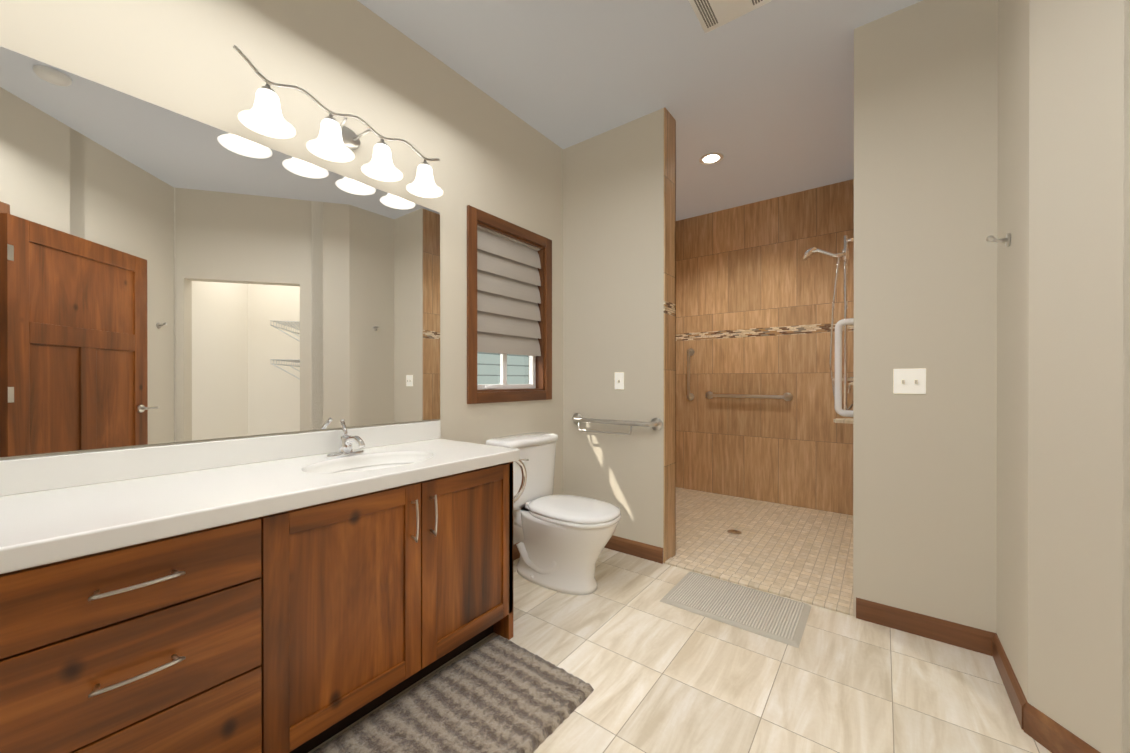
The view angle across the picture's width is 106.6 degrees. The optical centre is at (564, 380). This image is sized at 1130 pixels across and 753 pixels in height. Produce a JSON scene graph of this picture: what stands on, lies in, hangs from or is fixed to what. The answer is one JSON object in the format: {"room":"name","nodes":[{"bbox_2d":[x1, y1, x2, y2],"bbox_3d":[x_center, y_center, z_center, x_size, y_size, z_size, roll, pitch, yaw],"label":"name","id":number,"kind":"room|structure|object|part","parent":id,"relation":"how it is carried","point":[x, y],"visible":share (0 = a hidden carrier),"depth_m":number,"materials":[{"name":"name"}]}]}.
{"room":"bathroom","nodes":[
{"label":"bathroom","id":0,"kind":"room"},
{"bbox_2d":[0,0,562,544],"bbox_3d":[-1.220,-0.283,1.656,0.150,2.870,7.820,0,0,37],"label":"wall","id":1,"kind":"structure","parent":0,"point":[380,76],"depth_m":1.91,"materials":[{"name":"beige paint"}]},
{"bbox_2d":[0,46,439,456],"bbox_3d":[-1.337,-0.347,1.367,0.006,1.102,2.217,0,0,37],"label":"mirror","id":2,"kind":"object","parent":1,"relation":"attached to","point":[167,276],"visible":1,"depth_m":1.43,"materials":[{"name":"clear glass"}]},
{"bbox_2d":[0,420,439,494],"bbox_3d":[-1.335,0.260,1.360,0.019,0.095,2.216,0,0,37],"label":"backsplash","id":3,"kind":"structure","parent":1,"relation":"attached to","point":[43,473],"depth_m":1.42,"materials":[{"name":"white stone"}]},
{"bbox_2d":[233,45,442,197],"bbox_3d":[-0.895,-1.036,1.784,0.209,0.228,0.842,0,0,37],"label":"sconce","id":4,"kind":"object","parent":1,"relation":"attached to","point":[335,141],"visible":1,"depth_m":1.72,"materials":[{"name":"white glass"}]},
{"bbox_2d":[467,205,551,403],"bbox_3d":[-0.381,-0.436,2.741,0.154,1.134,0.759,0,0,37],"label":"window","id":5,"kind":"structure","parent":1,"relation":"in","point":[509,287],"depth_m":2.71,"materials":[{"name":"brown wood"}]},
{"bbox_3d":[-0.396,-0.436,2.753,0.055,0.978,0.603,0,0,37],"label":"window sash","id":6,"kind":"part","parent":5,"relation":"part of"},
{"bbox_2d":[477,225,540,355],"bbox_3d":[-0.365,-0.553,2.729,0.044,0.758,0.591,0,0,37],"label":"shade","id":7,"kind":"object","parent":5,"relation":"attached to","point":[508,265],"depth_m":2.70,"materials":[{"name":"beige fabric"}]},
{"bbox_2d":[513,542,519,560],"bbox_3d":[-0.343,1.102,2.686,0.014,0.095,1.115,0,0,37],"label":"baseboard","id":8,"kind":"structure","parent":1,"relation":"attached to","point":[516,554],"depth_m":2.71,"materials":[{"name":"brown wood"}]},
{"bbox_2d":[357,0,922,220],"bbox_3d":[0.812,-1.765,0.153,5.500,0.100,8.070,0,0,37],"label":"ceiling","id":9,"kind":"structure","parent":0,"point":[761,99],"depth_m":2.35,"materials":[{"name":"grey paint"}]},
{"bbox_2d":[699,152,723,164],"bbox_3d":[1.130,-1.716,3.251,0.180,0.008,0.180,0,0,37],"label":"recessed light","id":10,"kind":"object","parent":9,"relation":"in","point":[711,158],"visible":0.98,"depth_m":3.25,"materials":[{"name":"white glass"}]},
{"bbox_2d":[688,0,771,33],"bbox_3d":[0.719,-1.709,1.858,0.300,0.016,0.300,0,0,37],"label":"ceiling vent","id":11,"kind":"object","parent":9,"relation":"in","point":[711,15],"visible":0.98,"depth_m":1.93,"materials":[{"name":"white plastic"}]},
{"bbox_2d":[308,487,1050,752],"bbox_3d":[0.812,1.205,0.160,5.500,0.100,8.070,0,0,37],"label":"floor","id":12,"kind":"structure","parent":0,"point":[640,658],"depth_m":1.71,"materials":[{"name":"tile"}]},
{"bbox_2d":[0,459,523,752],"bbox_3d":[-1.101,0.755,1.180,0.609,0.795,2.198,0,0,37],"label":"bathroom vanity","id":13,"kind":"object","parent":12,"relation":"on","point":[306,592],"depth_m":1.12,"materials":[{"name":"brown wood"}]},
{"bbox_3d":[-0.957,0.703,0.942,0.017,0.670,0.468,0,0,37],"label":"drawer","id":14,"kind":"part","parent":13,"relation":"part of","materials":[{"name":"brown wood"}]},
{"bbox_2d":[0,439,519,566],"bbox_3d":[-1.105,0.333,1.187,0.594,0.050,2.216,0,0,37],"label":"countertop","id":15,"kind":"structure","parent":13,"relation":"on","point":[61,520],"depth_m":1.16,"materials":[{"name":"white stone"}]},
{"bbox_2d":[326,419,364,457],"bbox_3d":[-0.880,0.234,1.727,0.210,0.144,0.156,0,0,37],"label":"faucet","id":16,"kind":"object","parent":15,"relation":"on","point":[346,450],"depth_m":1.73,"materials":[{"name":"silver metal"}]},
{"bbox_2d":[312,635,593,752],"bbox_3d":[-0.621,1.139,1.067,0.566,0.024,1.712,0,0,37],"label":"mat","id":17,"kind":"object","parent":12,"relation":"on","point":[498,694],"visible":1,"depth_m":1.45,"materials":[{"name":"grey fabric"}]},
{"bbox_2d":[486,432,620,594],"bbox_3d":[-0.074,0.746,2.404,0.774,0.808,0.610,0,0,37],"label":"toilet","id":18,"kind":"object","parent":12,"relation":"on","point":[563,540],"visible":0.85,"depth_m":2.33,"materials":[{"name":"white ceramic"}]},
{"bbox_3d":[-0.283,0.661,2.561,0.252,0.638,0.610,0,0,37],"label":"tank","id":19,"kind":"part","parent":18,"relation":"part of","materials":[{"name":"white ceramic"}]},
{"bbox_3d":[0.046,0.724,2.383,0.556,0.054,0.396,0,0,37],"label":"seat","id":20,"kind":"part","parent":18,"relation":"part of","materials":[{"name":"white plastic"}]},
{"bbox_2d":[727,529,741,533],"bbox_3d":[1.288,1.147,3.201,0.104,0.002,0.104,0,0,37],"label":"floor drain","id":21,"kind":"object","parent":12,"relation":"on","point":[732,531],"visible":1,"depth_m":3.20,"materials":[{"name":"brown metal"}]},
{"bbox_2d":[660,572,811,647],"bbox_3d":[0.875,1.143,2.171,0.640,0.012,0.420,0,0,37],"label":"mat","id":22,"kind":"object","parent":12,"relation":"on","point":[775,617],"visible":1,"depth_m":2.12,"materials":[{"name":"beige fabric"}]},
{"bbox_2d":[679,181,846,513],"bbox_3d":[1.860,-0.289,4.137,2.084,2.870,0.150,0,0,37],"label":"shower wall tile","id":23,"kind":"structure","parent":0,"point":[748,293],"depth_m":4.01,"materials":[{"name":"brown tile"}]},
{"bbox_2d":[687,348,693,400],"bbox_3d":[1.304,-0.069,4.416,0.080,0.550,0.072,0,0,37],"label":"grab rail","id":24,"kind":"object","parent":23,"relation":"attached to","point":[690,352],"visible":1,"depth_m":4.39,"materials":[{"name":"silver metal"}]},
{"bbox_2d":[705,391,792,400],"bbox_3d":[1.751,0.147,4.079,0.800,0.080,0.072,0,0,37],"label":"grab rail","id":25,"kind":"object","parent":23,"relation":"attached to","point":[785,396],"visible":1,"depth_m":4.02,"materials":[{"name":"silver metal"}]},
{"bbox_2d":[563,0,997,632],"bbox_3d":[1.005,-0.285,2.465,2.430,2.870,0.160,0,0,37],"label":"wall","id":26,"kind":"structure","parent":0,"point":[926,227],"depth_m":1.96,"materials":[{"name":"beige paint"}]},
{"bbox_2d":[572,413,662,434],"bbox_3d":[0.313,0.292,2.836,0.700,0.116,0.080,0,0,37],"label":"grab rail","id":27,"kind":"object","parent":26,"relation":"attached to","point":[654,423],"visible":1,"depth_m":2.78,"materials":[{"name":"silver metal"}]},
{"bbox_2d":[615,372,623,389],"bbox_3d":[0.363,-0.001,2.838,0.072,0.116,0.014,0,0,37],"label":"switch plate","id":28,"kind":"object","parent":26,"relation":"attached to","point":[619,380],"visible":1,"depth_m":2.84,"materials":[{"name":"white plastic"}]},
{"bbox_2d":[604,535,662,563],"bbox_3d":[0.311,1.102,2.883,0.763,0.095,0.014,0,0,37],"label":"baseboard","id":29,"kind":"structure","parent":26,"relation":"attached to","point":[627,546],"depth_m":2.76,"materials":[{"name":"brown wood"}]},
{"bbox_2d":[663,116,678,556],"bbox_3d":[0.420,-0.286,3.013,0.775,2.870,0.010,0,0,37],"label":"shower wall tile","id":30,"kind":"structure","parent":26,"relation":"attached to","point":[671,226],"depth_m":2.72,"materials":[{"name":"brown tile"}]},
{"bbox_2d":[665,557,852,615],"bbox_3d":[1.045,1.143,2.388,0.979,0.014,0.090,0,0,37],"label":"sill","id":31,"kind":"structure","parent":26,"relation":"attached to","point":[789,593],"depth_m":2.33,"materials":[{"name":"tile"}]},
{"bbox_2d":[847,28,855,616],"bbox_3d":[2.022,-0.286,2.744,0.150,2.870,1.830,0,0,37],"label":"shower wall tile","id":32,"kind":"structure","parent":26,"relation":"attached to","point":[851,184],"depth_m":3.59,"materials":[{"name":"brown tile"}]},
{"bbox_2d":[802,235,853,416],"bbox_3d":[1.591,-0.320,2.530,0.278,1.060,0.193,0,0,37],"label":"shower head","id":33,"kind":"object","parent":32,"relation":"attached to","point":[810,252],"visible":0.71,"depth_m":2.46,"materials":[{"name":"silver metal"}]},
{"bbox_2d":[833,378,852,423],"bbox_3d":[1.707,0.116,2.557,0.124,0.268,0.180,0,0,37],"label":"shower shelf","id":34,"kind":"object","parent":32,"relation":"attached to","point":[844,420],"visible":0.45,"depth_m":2.50,"materials":[{"name":"tile"}]},
{"bbox_2d":[835,318,853,416],"bbox_3d":[1.565,-0.075,2.350,0.102,0.590,0.080,0,0,37],"label":"grab rail","id":35,"kind":"object","parent":32,"relation":"attached to","point":[839,325],"visible":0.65,"depth_m":2.35,"materials":[{"name":"white"}]},
{"bbox_2d":[847,377,852,392],"bbox_3d":[1.844,-0.001,2.691,0.066,0.170,0.170,0,0,37],"label":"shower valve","id":36,"kind":"object","parent":32,"relation":"attached to","point":[850,383],"visible":0.27,"depth_m":2.69,"materials":[{"name":"silver metal"}]},
{"bbox_2d":[893,368,925,393],"bbox_3d":[1.575,0.001,1.925,0.116,0.116,0.014,0,0,37],"label":"switch plate","id":37,"kind":"object","parent":26,"relation":"attached to","point":[909,381],"visible":1,"depth_m":1.93,"materials":[{"name":"white plastic"}]},
{"bbox_2d":[856,597,992,655],"bbox_3d":[1.598,1.104,1.913,0.454,0.095,0.014,0,0,37],"label":"baseboard","id":38,"kind":"structure","parent":26,"relation":"attached to","point":[952,633],"depth_m":1.89,"materials":[{"name":"brown wood"}]},
{"bbox_2d":[997,0,1028,701],"bbox_3d":[1.784,-0.283,1.480,0.300,2.870,0.475,0,0,37],"label":"wall","id":39,"kind":"structure","parent":0,"point":[1012,324],"depth_m":1.54,"materials":[{"name":"beige paint"}]},
{"bbox_2d":[986,233,1010,246],"bbox_3d":[1.652,-0.534,1.608,0.062,0.050,0.048,0,0,37],"label":"robe hook","id":40,"kind":"object","parent":39,"relation":"attached to","point":[1007,240],"visible":1,"depth_m":1.60,"materials":[{"name":"silver metal"}]},
{"bbox_2d":[1028,0,1129,752],"bbox_3d":[2.269,-0.281,0.682,1.470,2.870,2.024,0,0,-1],"label":"wall","id":41,"kind":"structure","parent":0,"point":[1077,319],"depth_m":1.24,"materials":[{"name":"beige paint"}]},
{"label":"outside","id":42,"kind":"structure","parent":0,"visible":0},
{"bbox_2d":[477,352,528,384],"bbox_3d":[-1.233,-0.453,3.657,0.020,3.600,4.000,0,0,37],"label":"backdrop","id":43,"kind":"structure","parent":42,"point":[520,370],"depth_m":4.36,"materials":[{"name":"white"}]}
]}

